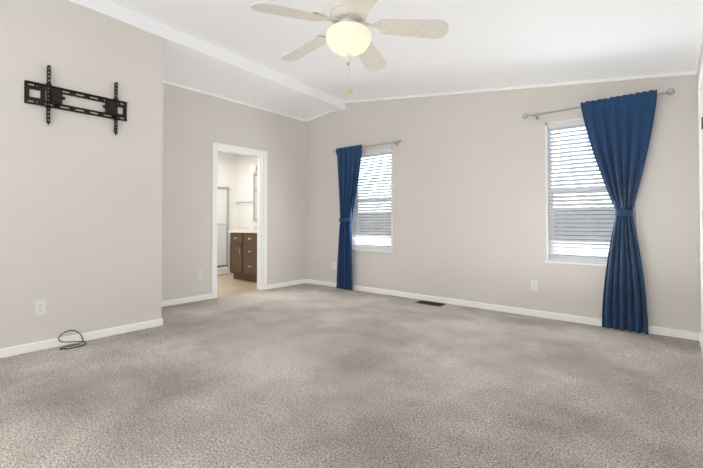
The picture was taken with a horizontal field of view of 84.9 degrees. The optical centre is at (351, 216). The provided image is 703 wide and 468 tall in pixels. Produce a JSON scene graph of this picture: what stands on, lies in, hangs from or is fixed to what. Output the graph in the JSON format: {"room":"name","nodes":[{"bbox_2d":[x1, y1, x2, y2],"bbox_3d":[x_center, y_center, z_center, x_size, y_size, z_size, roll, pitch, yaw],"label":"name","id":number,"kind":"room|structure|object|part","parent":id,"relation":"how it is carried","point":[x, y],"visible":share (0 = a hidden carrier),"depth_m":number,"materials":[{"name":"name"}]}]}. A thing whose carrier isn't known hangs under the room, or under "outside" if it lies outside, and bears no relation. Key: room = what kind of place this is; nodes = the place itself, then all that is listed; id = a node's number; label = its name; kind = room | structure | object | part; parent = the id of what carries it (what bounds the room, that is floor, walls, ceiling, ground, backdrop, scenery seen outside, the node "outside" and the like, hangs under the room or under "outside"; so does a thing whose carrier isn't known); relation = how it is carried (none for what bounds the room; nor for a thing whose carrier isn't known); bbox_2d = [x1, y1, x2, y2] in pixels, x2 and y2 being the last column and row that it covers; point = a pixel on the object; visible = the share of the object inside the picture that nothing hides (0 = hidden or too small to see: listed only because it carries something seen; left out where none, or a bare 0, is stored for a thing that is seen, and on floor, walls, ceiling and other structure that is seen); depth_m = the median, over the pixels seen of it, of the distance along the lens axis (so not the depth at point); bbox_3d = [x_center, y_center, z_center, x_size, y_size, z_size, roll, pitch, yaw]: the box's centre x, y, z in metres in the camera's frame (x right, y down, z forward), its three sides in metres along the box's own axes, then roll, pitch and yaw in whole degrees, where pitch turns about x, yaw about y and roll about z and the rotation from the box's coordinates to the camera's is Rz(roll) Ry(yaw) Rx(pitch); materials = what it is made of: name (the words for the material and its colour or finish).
{"room":"empty bedroom","nodes":[
{"label":"empty bedroom","id":0,"kind":"room"},
{"bbox_2d":[0,0,163,348],"bbox_3d":[-2.944,-0.435,2.677,0.200,2.986,3.110,-1,-1,40],"label":"wall","id":1,"kind":"structure","parent":0,"point":[80,223],"depth_m":3.26,"materials":[{"name":"beige paint"}]},
{"bbox_2d":[35,300,45,315],"bbox_3d":[-2.474,0.731,3.058,0.008,0.115,0.070,-1,-1,40],"label":"outlet","id":2,"kind":"object","parent":1,"relation":"attached to","point":[40,307],"visible":1,"depth_m":3.06,"materials":[{"name":"white plastic"}]},
{"bbox_2d":[24,65,126,135],"bbox_3d":[-2.293,-0.971,3.256,0.064,0.485,0.730,-1,-1,40],"label":"mount","id":3,"kind":"object","parent":1,"relation":"attached to","point":[56,98],"visible":1,"depth_m":3.19,"materials":[{"name":"black metal"}]},
{"bbox_2d":[0,318,162,357],"bbox_3d":[-2.811,1.024,2.649,0.012,0.068,2.972,-1,-1,40],"label":"baseboard","id":4,"kind":"structure","parent":1,"relation":"attached to","point":[25,348],"depth_m":3.23,"materials":[{"name":"white wood"}]},
{"bbox_2d":[218,151,236,266],"bbox_3d":[-3.241,-0.505,6.743,0.120,3.250,2.984,-1,-1,40],"label":"wall","id":5,"kind":"structure","parent":0,"point":[227,169],"depth_m":7.64,"materials":[{"name":"white paint"}]},
{"bbox_2d":[162,83,306,300],"bbox_3d":[-1.680,-0.525,5.437,0.120,3.250,2.744,-1,-1,40],"label":"wall","id":6,"kind":"structure","parent":0,"point":[196,124],"depth_m":5.09,"materials":[{"name":"beige paint"}]},
{"bbox_2d":[162,294,211,306],"bbox_3d":[-2.182,1.055,4.709,0.012,0.068,1.020,-1,-1,40],"label":"baseboard","id":7,"kind":"structure","parent":6,"relation":"attached to","point":[207,296],"depth_m":4.83,"materials":[{"name":"white wood"}]},
{"bbox_2d":[196,270,201,279],"bbox_3d":[-1.972,0.758,4.968,0.008,0.115,0.070,-1,-1,40],"label":"outlet","id":8,"kind":"object","parent":6,"relation":"attached to","point":[198,274],"visible":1,"depth_m":4.96,"materials":[{"name":"white plastic"}]},
{"bbox_2d":[212,142,267,298],"bbox_3d":[-1.612,0.059,5.500,0.140,2.083,0.902,-1,-1,40],"label":"door frame","id":9,"kind":"structure","parent":6,"relation":"attached to","point":[215,146],"depth_m":5.74,"materials":[{"name":"white wood"}]},
{"bbox_2d":[267,279,305,288],"bbox_3d":[-1.024,1.076,6.094,0.012,0.068,0.788,-1,-1,40],"label":"baseboard","id":10,"kind":"structure","parent":6,"relation":"attached to","point":[277,285],"depth_m":6.07,"materials":[{"name":"white wood"}]},
{"bbox_2d":[217,273,259,297],"bbox_3d":[-2.461,1.152,6.064,2.155,0.076,2.984,-1,-1,40],"label":"floor","id":11,"kind":"structure","parent":0,"point":[228,284],"depth_m":6.09,"materials":[{"name":"plastic"}]},
{"bbox_2d":[217,186,229,275],"bbox_3d":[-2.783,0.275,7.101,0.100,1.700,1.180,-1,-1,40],"label":"shower","id":12,"kind":"object","parent":11,"relation":"on","point":[223,267],"visible":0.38,"depth_m":7.47,"materials":[{"name":"white plastic"}]},
{"bbox_2d":[230,233,256,281],"bbox_3d":[-1.536,0.704,6.694,1.275,0.830,0.588,-1,-1,40],"label":"bathroom vanity","id":13,"kind":"object","parent":11,"relation":"on","point":[243,255],"depth_m":6.63,"materials":[{"name":"brown wood"}]},
{"bbox_2d":[228,229,256,232],"bbox_3d":[-1.537,0.269,6.711,1.290,0.040,0.573,-1,-1,40],"label":"countertop","id":14,"kind":"structure","parent":13,"relation":"on","point":[255,230],"depth_m":6.66,"materials":[{"name":"beige stone"}]},
{"bbox_2d":[236,154,256,229],"bbox_3d":[-2.461,-0.515,6.090,1.915,3.250,2.744,-1,-1,40],"label":"wall","id":15,"kind":"structure","parent":0,"point":[244,214],"depth_m":7.57,"materials":[{"name":"white paint"}]},
{"bbox_2d":[250,165,256,172],"bbox_3d":[-1.463,-0.885,6.942,1.140,0.145,0.154,-1,-1,40],"label":"sconce","id":16,"kind":"object","parent":15,"relation":"attached to","point":[253,169],"visible":0.25,"depth_m":7.19,"materials":[{"name":"white glass"}]},
{"bbox_2d":[253,174,256,220],"bbox_3d":[-1.420,-0.356,6.985,1.200,0.900,0.020,-1,-1,40],"label":"vanity mirror","id":17,"kind":"object","parent":15,"relation":"attached to","point":[254,197],"visible":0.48,"depth_m":7.33,"materials":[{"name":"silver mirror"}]},
{"bbox_2d":[163,48,329,119],"bbox_3d":[-3.134,-1.758,4.723,2.900,0.608,5.974,-1,-1,40],"label":"ceiling","id":18,"kind":"structure","parent":0,"point":[182,69],"depth_m":5.00,"materials":[{"name":"white paint"}]},
{"bbox_2d":[0,283,702,467],"bbox_3d":[-0.674,1.097,2.621,5.005,0.080,5.974,-1,-1,40],"label":"floor carpet","id":19,"kind":"object","parent":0,"point":[306,375],"visible":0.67,"depth_m":2.31,"materials":[{"name":"grey carpet"}]},
{"bbox_2d":[58,330,85,349],"bbox_3d":[-2.286,1.004,3.152,0.141,0.120,0.190,-1,-1,40],"label":"coaxial cable","id":20,"kind":"object","parent":19,"relation":"on","point":[71,341],"visible":1,"depth_m":3.16,"materials":[{"name":"black rubber"}]},
{"bbox_2d":[415,300,444,306],"bbox_3d":[0.984,1.088,4.797,0.340,0.008,0.170,-1,-1,40],"label":"air vent register","id":21,"kind":"object","parent":19,"relation":"on","point":[430,303],"visible":1,"depth_m":4.79,"materials":[{"name":"brown metal"}]},
{"bbox_2d":[107,0,702,100],"bbox_3d":[-0.389,-1.708,2.425,4.260,0.919,5.974,-1,-1,40],"label":"ceiling","id":22,"kind":"structure","parent":0,"point":[485,44],"depth_m":3.39,"materials":[{"name":"white paint"}]},
{"bbox_2d":[68,0,344,111],"bbox_3d":[-2.053,-1.861,3.742,0.220,0.379,5.854,-1,-1,40],"label":"ridge beam","id":23,"kind":"structure","parent":22,"relation":"attached to","point":[177,41],"depth_m":4.28,"materials":[{"name":"white paint"}]},
{"bbox_2d":[250,0,448,95],"bbox_3d":[-0.054,-1.176,2.404,1.118,0.883,1.163,-1,-1,40],"label":"ceiling fan","id":24,"kind":"object","parent":22,"relation":"hanging from","point":[347,34],"visible":1,"depth_m":2.31,"materials":[{"name":"white wood"}]},
{"bbox_3d":[-0.031,-1.282,2.384,0.515,0.671,0.540,-1,-1,40],"label":"motor","id":25,"kind":"part","parent":24,"relation":"part of","materials":[{"name":"white glass"}]},
{"bbox_3d":[-0.018,-1.065,2.370,0.280,0.136,0.280,-1,-1,40],"label":"globe","id":26,"kind":"part","parent":24,"relation":"part of","materials":[{"name":"beige glass"}]},
{"bbox_2d":[163,17,702,121],"bbox_3d":[-0.720,-1.531,2.700,4.885,0.589,5.734,-1,-1,40],"label":"batten","id":27,"kind":"object","parent":22,"relation":"attached to","point":[525,86],"visible":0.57,"depth_m":4.42,"materials":[{"name":"white wood"}]},
{"bbox_2d":[306,74,700,332],"bbox_3d":[0.378,-0.523,5.582,7.160,3.250,0.120,-1,-1,40],"label":"wall","id":28,"kind":"structure","parent":0,"point":[469,196],"depth_m":4.43,"materials":[{"name":"beige paint"}]},
{"bbox_2d":[333,140,400,152],"bbox_3d":[0.210,-0.993,5.584,1.224,0.060,0.101,-1,-1,40],"label":"curtain rod","id":29,"kind":"object","parent":28,"relation":"attached to","point":[395,142],"visible":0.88,"depth_m":5.34,"materials":[{"name":"silver metal"}]},
{"bbox_2d":[336,144,361,289],"bbox_3d":[-0.032,0.026,5.731,0.510,2.134,0.089,-1,-1,40],"label":"window curtain","id":30,"kind":"object","parent":29,"relation":"hanging from","point":[348,160],"visible":0.98,"depth_m":5.74,"materials":[{"name":"blue fabric"}]},
{"bbox_2d":[339,218,351,221],"bbox_3d":[-0.090,0.055,5.771,0.243,0.056,0.113,-1,-1,40],"label":"tieback","id":31,"kind":"object","parent":30,"relation":"attached to","point":[345,219],"visible":0.9,"depth_m":5.70,"materials":[{"name":"blue fabric"}]},
{"bbox_2d":[352,147,392,252],"bbox_3d":[0.317,-0.221,5.614,0.764,1.472,0.133,-1,-1,40],"label":"window","id":32,"kind":"structure","parent":28,"relation":"in","point":[391,240],"depth_m":5.58,"materials":[{"name":"white plastic"}]},
{"bbox_2d":[353,149,390,250],"bbox_3d":[0.297,-0.223,5.590,0.688,1.422,0.061,-1,-1,40],"label":"window blinds","id":33,"kind":"object","parent":32,"relation":"attached to","point":[383,221],"visible":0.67,"depth_m":5.57,"materials":[{"name":"white plastic"}]},
{"bbox_2d":[306,279,697,340],"bbox_3d":[1.116,1.057,4.855,4.885,0.068,0.012,-1,-1,40],"label":"baseboard","id":34,"kind":"structure","parent":28,"relation":"attached to","point":[563,317],"depth_m":4.28,"materials":[{"name":"white wood"}]},
{"bbox_2d":[531,280,537,290],"bbox_3d":[1.970,0.745,4.146,0.070,0.115,0.008,-1,-1,40],"label":"outlet","id":35,"kind":"object","parent":28,"relation":"attached to","point":[534,285],"visible":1,"depth_m":4.14,"materials":[{"name":"white plastic"}]},
{"bbox_2d":[545,118,638,265],"bbox_3d":[2.399,-0.253,3.872,0.814,1.482,0.133,-1,-1,40],"label":"window","id":36,"kind":"structure","parent":28,"relation":"in","point":[547,175],"depth_m":4.04,"materials":[{"name":"white plastic"}]},
{"bbox_3d":[2.423,-0.254,3.901,0.710,1.400,0.004,-1,-1,40],"label":"glass","id":37,"kind":"part","parent":36,"relation":"part of","materials":[{"name":"clear glass"}]},
{"bbox_2d":[548,120,634,262],"bbox_3d":[2.379,-0.254,3.848,0.738,1.432,0.061,-1,-1,40],"label":"window blinds","id":38,"kind":"object","parent":36,"relation":"attached to","point":[561,227],"visible":0.69,"depth_m":3.92,"materials":[{"name":"white plastic"}]},
{"bbox_2d":[522,88,674,119],"bbox_3d":[2.355,-1.081,3.782,1.269,0.070,0.114,-1,-1,40],"label":"curtain rod","id":39,"kind":"object","parent":28,"relation":"attached to","point":[668,92],"visible":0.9,"depth_m":3.91,"materials":[{"name":"silver metal"}]},
{"bbox_2d":[581,90,656,334],"bbox_3d":[2.505,-0.034,3.610,0.595,2.189,0.105,-1,-1,40],"label":"window curtain","id":40,"kind":"object","parent":39,"relation":"hanging from","point":[619,130],"visible":0.98,"depth_m":3.57,"materials":[{"name":"blue fabric"}]},
{"bbox_2d":[615,210,632,215],"bbox_3d":[2.533,-0.029,3.577,0.135,0.056,0.113,-1,-1,40],"label":"tieback","id":41,"kind":"object","parent":40,"relation":"attached to","point":[623,212],"visible":0.94,"depth_m":3.53,"materials":[{"name":"blue fabric"}]},
{"bbox_2d":[697,39,702,301],"bbox_3d":[1.199,-0.592,1.079,0.120,3.250,5.974,-1,-1,40],"label":"wall","id":42,"kind":"structure","parent":0,"point":[700,59],"depth_m":3.27,"materials":[{"name":"beige paint"}]},
{"bbox_2d":[698,333,701,350],"bbox_3d":[2.827,1.030,3.104,0.012,0.068,0.435,-1,-1,40],"label":"baseboard","id":43,"kind":"structure","parent":42,"relation":"attached to","point":[699,334],"depth_m":3.24,"materials":[{"name":"white wood"}]},
{"bbox_2d":[698,56,702,356],"bbox_3d":[2.440,0.006,2.565,0.138,2.100,0.910,-1,-1,40],"label":"door frame","id":44,"kind":"structure","parent":42,"relation":"attached to","point":[700,79],"depth_m":2.90,"materials":[{"name":"white wood"}]},
{"bbox_3d":[1.508,1.514,6.372,12.000,0.100,2.570,-1,-1,40],"label":"ground","id":45,"kind":"structure","parent":0,"visible":0},
{"bbox_2d":[359,210,614,257],"bbox_3d":[2.294,0.719,7.324,12.000,1.620,0.120,-1,-1,40],"label":"fence","id":46,"kind":"object","parent":45,"relation":"on","point":[554,230],"depth_m":6.18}
]}

